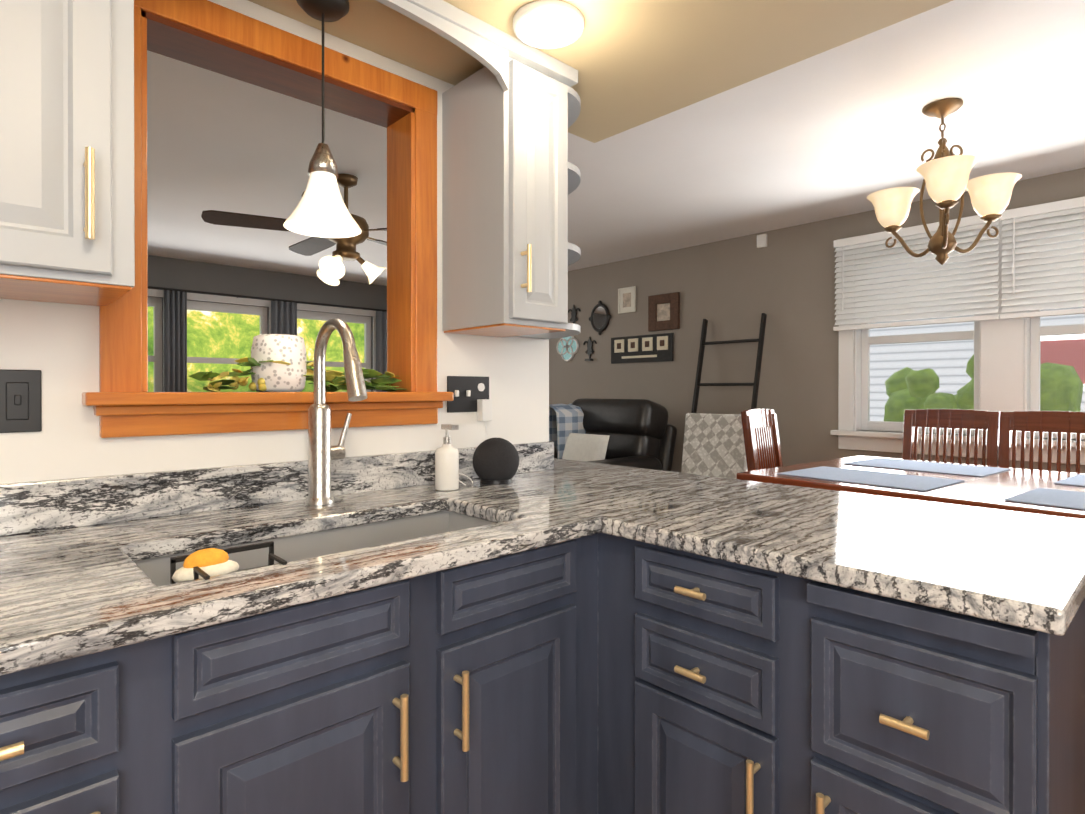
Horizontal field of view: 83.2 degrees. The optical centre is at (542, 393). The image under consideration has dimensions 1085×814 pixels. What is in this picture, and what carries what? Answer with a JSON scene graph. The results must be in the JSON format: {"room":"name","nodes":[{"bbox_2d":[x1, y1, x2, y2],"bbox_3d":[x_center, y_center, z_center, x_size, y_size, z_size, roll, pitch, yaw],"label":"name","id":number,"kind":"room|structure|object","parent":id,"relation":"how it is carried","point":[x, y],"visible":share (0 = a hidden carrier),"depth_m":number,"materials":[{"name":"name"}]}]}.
{"room":"kitchen","nodes":[
{"label":"kitchen","id":0,"kind":"room"},
{"bbox_2d":[148,255,386,391],"bbox_3d":[-3.768,0.014,4.704,7.300,2.320,0.140,0,0,-43],"label":"wall","id":1,"kind":"structure","parent":0,"point":[166,272],"depth_m":5.67,"materials":[{"name":"grey paint"}]},
{"bbox_2d":[148,289,375,391],"bbox_3d":[-2.768,-0.295,5.569,2.804,1.150,0.140,0,0,-43],"label":"window","id":2,"kind":"structure","parent":1,"relation":"in","point":[156,305],"depth_m":5.60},
{"bbox_2d":[148,286,386,391],"bbox_3d":[-2.673,0.015,5.547,3.294,1.812,0.121,0,0,-43],"label":"curtain rod","id":3,"kind":"object","parent":1,"relation":"attached to","point":[283,316],"visible":0.1,"depth_m":5.17,"materials":[{"name":"black metal"}]},
{"bbox_2d":[164,290,186,391],"bbox_3d":[-3.076,0.032,5.129,0.170,1.780,0.060,0,0,-43],"label":"curtain","id":4,"kind":"object","parent":3,"relation":"hanging from","point":[175,301],"depth_m":5.12,"materials":[{"name":"grey fabric"}]},
{"bbox_2d":[271,301,296,334],"bbox_3d":[-2.422,0.030,5.740,0.240,1.780,0.060,0,0,-43],"label":"curtain","id":5,"kind":"object","parent":3,"relation":"hanging from","point":[283,313],"depth_m":5.74,"materials":[{"name":"grey fabric"}]},
{"bbox_2d":[376,311,386,391],"bbox_3d":[-1.633,0.027,6.478,0.280,1.780,0.060,0,0,-43],"label":"curtain","id":6,"kind":"object","parent":3,"relation":"hanging from","point":[381,317],"depth_m":6.41,"materials":[{"name":"grey fabric"}]},
{"bbox_2d":[0,0,548,483],"bbox_3d":[-1.746,0.030,0.657,4.727,2.320,0.125,0,0,-43],"label":"wall","id":7,"kind":"structure","parent":0,"point":[58,344],"depth_m":1.49,"materials":[{"name":"white paint"}]},
{"bbox_2d":[0,369,41,432],"bbox_3d":[-1.043,0.015,1.215,0.075,0.125,0.018,0,0,-43],"label":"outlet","id":8,"kind":"object","parent":7,"relation":"attached to","point":[20,400],"depth_m":1.22,"materials":[{"name":"black plastic"}]},
{"bbox_2d":[0,0,134,305],"bbox_3d":[-1.032,-0.581,1.012,0.556,0.779,0.323,0,0,-43],"label":"upper cabinet","id":9,"kind":"object","parent":7,"relation":"attached to","point":[67,207],"depth_m":1.02,"materials":[{"name":"white wood"}]},
{"bbox_2d":[99,0,436,391],"bbox_3d":[-0.686,-0.455,1.646,0.846,0.942,0.165,0,0,-43],"label":"window frame","id":10,"kind":"structure","parent":7,"relation":"attached to","point":[411,260],"depth_m":1.74,"materials":[{"name":"brown wood"}]},
{"bbox_2d":[82,392,453,437],"bbox_3d":[-0.675,0.045,1.636,0.906,0.098,0.217,0,0,-43],"label":"trim","id":11,"kind":"structure","parent":7,"relation":"attached to","point":[130,414],"depth_m":1.47,"materials":[{"name":"brown wood"}]},
{"bbox_2d":[251,334,306,391],"bbox_3d":[-0.712,-0.081,1.654,0.148,0.152,0.148,0,0,-43],"label":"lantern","id":12,"kind":"object","parent":11,"relation":"on","point":[278,377],"visible":0.92,"depth_m":1.60,"materials":[{"name":"white ceramic"}]},
{"bbox_2d":[189,357,405,391],"bbox_3d":[-0.642,-0.048,1.697,0.581,0.096,0.159,0,0,-43],"label":"garland","id":13,"kind":"object","parent":11,"relation":"on","point":[384,382],"visible":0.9,"depth_m":1.60},
{"bbox_2d":[141,10,414,127],"bbox_3d":[-0.686,-0.846,1.644,0.702,0.019,0.149,0,0,-43],"label":"trim","id":14,"kind":"structure","parent":7,"relation":"attached to","point":[179,42],"depth_m":1.59,"materials":[{"name":"brown wood"}]},
{"bbox_2d":[0,442,555,533],"bbox_3d":[-1.480,0.229,0.799,4.147,0.100,0.025,0,0,-43],"label":"backsplash","id":15,"kind":"structure","parent":7,"relation":"attached to","point":[86,501],"depth_m":1.41,"materials":[{"name":"grey stone"}]},
{"bbox_2d":[447,376,491,420],"bbox_3d":[-0.228,0.017,1.964,0.165,0.145,0.036,0,0,-43],"label":"outlet","id":16,"kind":"object","parent":7,"relation":"attached to","point":[471,393],"depth_m":1.97,"materials":[{"name":"black plastic"}]},
{"bbox_2d":[442,32,579,337],"bbox_3d":[-0.111,-0.584,1.873,0.250,0.779,0.323,0,0,-43],"label":"upper cabinet","id":17,"kind":"object","parent":7,"relation":"attached to","point":[511,177],"depth_m":1.76,"materials":[{"name":"white wood"}]},
{"bbox_2d":[248,0,952,142],"bbox_3d":[0.066,-1.043,-1.108,4.970,0.159,4.918,0,0,-43],"label":"ceiling","id":18,"kind":"structure","parent":0,"point":[634,63],"depth_m":1.69,"materials":[{"name":"beige paint"}]},
{"bbox_2d":[284,0,361,237],"bbox_3d":[-0.541,-0.690,1.509,0.182,0.566,0.182,0,0,-43],"label":"light","id":19,"kind":"object","parent":18,"relation":"hanging from","point":[321,210],"visible":1,"depth_m":1.49,"materials":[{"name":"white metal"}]},
{"bbox_2d":[513,0,583,48],"bbox_3d":[0.016,-0.958,1.605,0.188,0.031,0.188,0,0,-43],"label":"recessed light","id":20,"kind":"object","parent":18,"relation":"in","point":[548,24],"visible":1,"depth_m":1.57,"materials":[{"name":"beige"}]},
{"bbox_2d":[147,0,1084,285],"bbox_3d":[-0.561,-1.173,1.291,7.570,0.080,9.520,0,0,-43],"label":"ceiling","id":21,"kind":"structure","parent":0,"point":[847,128],"depth_m":2.80,"materials":[{"name":"white paint"}]},
{"bbox_2d":[201,174,386,285],"bbox_3d":[-1.073,-0.861,3.268,1.286,0.558,1.233,0,0,-43],"label":"room ceiling fan","id":22,"kind":"object","parent":21,"relation":"hanging from","point":[331,271],"visible":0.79,"depth_m":3.18,"materials":[{"name":"brown metal"}]},
{"bbox_2d":[867,98,1021,264],"bbox_3d":[1.547,-0.822,2.427,0.524,0.630,0.515,0,0,-43],"label":"dining chandelier","id":23,"kind":"object","parent":21,"relation":"hanging from","point":[945,172],"visible":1,"depth_m":2.39,"materials":[{"name":"white glass"}]},
{"bbox_2d":[549,168,1084,473],"bbox_3d":[2.105,0.017,3.869,0.140,2.320,9.400,0,0,-43],"label":"wall","id":24,"kind":"structure","parent":0,"point":[784,280],"depth_m":4.43,"materials":[{"name":"paint"}]},
{"bbox_2d":[556,336,578,361],"bbox_3d":[0.236,-0.440,5.748,0.020,0.280,0.280,0,0,-43],"label":"wall decoration","id":25,"kind":"object","parent":24,"relation":"attached to","point":[567,348],"visible":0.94,"depth_m":5.74,"materials":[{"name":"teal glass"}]},
{"bbox_2d":[568,305,579,323],"bbox_3d":[0.284,-0.715,5.683,0.038,0.220,0.164,0,0,-43],"label":"sconce","id":26,"kind":"object","parent":24,"relation":"attached to","point":[574,318],"visible":0.83,"depth_m":5.69,"materials":[{"name":"black metal"}]},
{"bbox_2d":[583,337,596,360],"bbox_3d":[0.421,-0.405,5.538,0.038,0.220,0.164,0,0,-43],"label":"sconce","id":27,"kind":"object","parent":24,"relation":"attached to","point":[589,351],"visible":1,"depth_m":5.54,"materials":[{"name":"black metal"}]},
{"bbox_2d":[589,301,610,334],"bbox_3d":[0.511,-0.674,5.450,0.024,0.310,0.268,0,0,-43],"label":"oval mirror","id":28,"kind":"object","parent":24,"relation":"attached to","point":[599,318],"visible":1,"depth_m":5.44,"materials":[{"name":"black metal"}]},
{"bbox_2d":[618,286,635,313],"bbox_3d":[0.722,-0.798,5.229,0.018,0.215,0.185,0,0,-43],"label":"framed picture","id":29,"kind":"object","parent":24,"relation":"attached to","point":[626,299],"visible":1,"depth_m":5.22,"materials":[{"name":"paper"}]},
{"bbox_2d":[611,333,673,363],"bbox_3d":[0.821,-0.373,5.118,0.028,0.225,0.640,0,0,-43],"label":"home sign","id":30,"kind":"object","parent":24,"relation":"attached to","point":[646,348],"visible":1,"depth_m":5.09,"materials":[{"name":"black wood"}]},
{"bbox_2d":[648,292,679,330],"bbox_3d":[0.980,-0.657,4.944,0.030,0.290,0.290,0,0,-43],"label":"picture frame","id":31,"kind":"object","parent":24,"relation":"attached to","point":[663,311],"visible":1,"depth_m":4.93,"materials":[{"name":"brown wood"}]},
{"bbox_2d":[757,234,766,247],"bbox_3d":[1.554,-1.080,4.329,0.030,0.090,0.070,0,0,-43],"label":"sensor","id":32,"kind":"object","parent":24,"relation":"attached to","point":[761,240],"visible":0.98,"depth_m":4.32,"materials":[{"name":"white plastic"}]},
{"bbox_2d":[830,196,1084,464],"bbox_3d":[2.533,-0.316,3.358,0.209,1.350,1.770,0,0,-43],"label":"window","id":33,"kind":"structure","parent":24,"relation":"in","point":[1006,365],"depth_m":3.39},
{"bbox_2d":[833,215,1000,330],"bbox_3d":[2.170,-0.689,3.611,0.064,0.575,0.862,0,0,-43],"label":"window blind","id":34,"kind":"object","parent":33,"relation":"attached to","point":[897,310],"visible":1,"depth_m":3.59,"materials":[{"name":"white plastic"}]},
{"bbox_2d":[1000,197,1084,318],"bbox_3d":[2.763,-0.687,2.977,0.064,0.575,0.862,0,0,-43],"label":"window blind","id":35,"kind":"object","parent":33,"relation":"attached to","point":[1046,297],"visible":0.98,"depth_m":3.16,"materials":[{"name":"white plastic"}]},
{"bbox_3d":[-0.558,1.217,1.385,7.450,0.060,9.400,0,0,-43],"label":"floor","id":36,"kind":"structure","parent":0,"visible":0},
{"bbox_2d":[549,398,676,471],"bbox_3d":[0.308,0.569,4.574,1.154,1.052,1.010,0,0,-43],"label":"sofa","id":37,"kind":"object","parent":36,"relation":"on","point":[639,433],"visible":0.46,"depth_m":4.56,"materials":[{"name":"black leather"}]},
{"bbox_2d":[549,403,585,458],"bbox_3d":[0.181,0.407,4.934,0.480,0.655,0.303,0,0,-43],"label":"blanket","id":38,"kind":"object","parent":37,"relation":"on","point":[564,419],"depth_m":4.80,"materials":[{"name":"blue fabric"}]},
{"bbox_2d":[562,433,609,461],"bbox_3d":[0.291,0.475,4.421,0.182,0.357,0.400,0,0,-43],"label":"pillow","id":39,"kind":"object","parent":37,"relation":"on","point":[578,447],"depth_m":4.37,"materials":[{"name":"fabric"}]},
{"bbox_2d":[681,413,747,478],"bbox_3d":[0.965,0.656,3.833,0.621,1.043,0.470,0,0,-43],"label":"chair","id":40,"kind":"object","parent":36,"relation":"on","point":[713,445],"depth_m":3.96,"materials":[{"name":"fabric"}]},
{"bbox_2d":[691,313,766,412],"bbox_3d":[1.258,0.308,4.345,0.429,1.744,0.488,0,0,-43],"label":"blanket ladder","id":41,"kind":"object","parent":36,"relation":"on","point":[755,384],"visible":0.38,"depth_m":4.39,"materials":[{"name":"black wood"}]},
{"bbox_2d":[741,408,782,470],"bbox_3d":[1.277,0.629,2.989,0.507,1.102,0.408,0,0,39],"label":"chair","id":42,"kind":"object","parent":36,"relation":"on","point":[762,447],"visible":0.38,"depth_m":3.10,"materials":[{"name":"brown wood"}]},
{"bbox_2d":[736,456,1084,518],"bbox_3d":[1.505,0.733,1.929,0.950,0.904,1.420,0,0,-38],"label":"dining table","id":43,"kind":"object","parent":36,"relation":"on","point":[1054,493],"visible":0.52,"depth_m":1.97,"materials":[{"name":"brown wood"}]},
{"bbox_2d":[902,409,999,466],"bbox_3d":[1.873,0.630,2.902,0.507,1.102,0.410,0,0,-43],"label":"dining chair","id":44,"kind":"object","parent":36,"relation":"on","point":[961,420],"visible":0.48,"depth_m":3.03,"materials":[{"name":"brown wood"}]},
{"bbox_2d":[980,606,1084,813],"bbox_3d":[0.770,0.750,1.145,0.595,0.875,0.347,0,0,-43],"label":"base cabinet","id":45,"kind":"object","parent":36,"relation":"on","point":[1044,773],"depth_m":0.86,"materials":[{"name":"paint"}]},
{"bbox_2d":[0,458,1084,813],"bbox_3d":[-0.996,0.298,0.473,4.410,0.035,1.820,0,0,-43],"label":"countertop","id":46,"kind":"structure","parent":45,"relation":"on","point":[618,639],"depth_m":1.05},
{"bbox_2d":[136,506,495,581],"bbox_3d":[-0.403,0.405,1.249,0.763,0.209,0.363,0,0,-43],"label":"sink","id":47,"kind":"object","parent":46,"relation":"in","point":[253,549],"depth_m":1.35,"materials":[{"name":"grey metal"}]},
{"bbox_2d":[300,318,366,505],"bbox_3d":[-0.476,0.047,1.481,0.115,0.458,0.262,0,0,-43],"label":"faucet","id":48,"kind":"object","parent":46,"relation":"on","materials":[{"name":"silver metal"}]},
{"bbox_2d":[435,424,458,490],"bbox_3d":[-0.271,0.182,1.748,0.068,0.186,0.074,0,0,-43],"label":"soap dispenser","id":49,"kind":"object","parent":46,"relation":"on","point":[446,466],"visible":1,"depth_m":1.72,"materials":[{"name":"white ceramic"}]},
{"bbox_2d":[459,422,486,484],"bbox_3d":[-0.215,0.183,1.896,0.178,0.180,0.106,0,0,-43],"label":"charger","id":50,"kind":"object","parent":46,"relation":"on","point":[465,475],"visible":0.6,"depth_m":1.86,"materials":[{"name":"white plastic"}]},
{"bbox_2d":[473,438,518,484],"bbox_3d":[-0.143,0.205,1.885,0.144,0.138,0.144,0,0,-43],"label":"speaker","id":51,"kind":"object","parent":46,"relation":"on","point":[495,461],"visible":1,"depth_m":1.83},
{"bbox_2d":[998,411,1084,472],"bbox_3d":[2.150,0.631,2.607,0.507,1.102,0.410,0,0,-43],"label":"dining chair","id":52,"kind":"object","parent":36,"relation":"on","point":[1059,423],"visible":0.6,"depth_m":2.79,"materials":[{"name":"brown wood"}]},
{"label":"outside","id":53,"kind":"structure","parent":0,"visible":0},
{"bbox_2d":[148,306,363,391],"bbox_3d":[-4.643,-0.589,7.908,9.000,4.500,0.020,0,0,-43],"label":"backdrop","id":54,"kind":"structure","parent":53,"point":[210,334],"depth_m":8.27,"materials":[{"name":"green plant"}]},
{"bbox_2d":[870,232,1084,420],"bbox_3d":[4.625,-0.827,4.853,0.070,5.000,8.000,0,0,-43],"label":"neighboring house","id":55,"kind":"structure","parent":53,"point":[906,356],"depth_m":5.77,"materials":[{"name":"white"}]},
{"bbox_3d":[3.759,1.241,4.052,2.400,0.030,8.000,0,0,-43],"label":"lawn","id":56,"kind":"structure","parent":53,"visible":0},
{"bbox_2d":[884,355,1083,421],"bbox_3d":[3.014,0.434,4.323,0.891,1.599,1.322,0,0,-43],"label":"bush","id":57,"kind":"object","parent":56,"relation":"on","point":[1071,392],"depth_m":4.15,"materials":[{"name":"green plant"}]}
]}

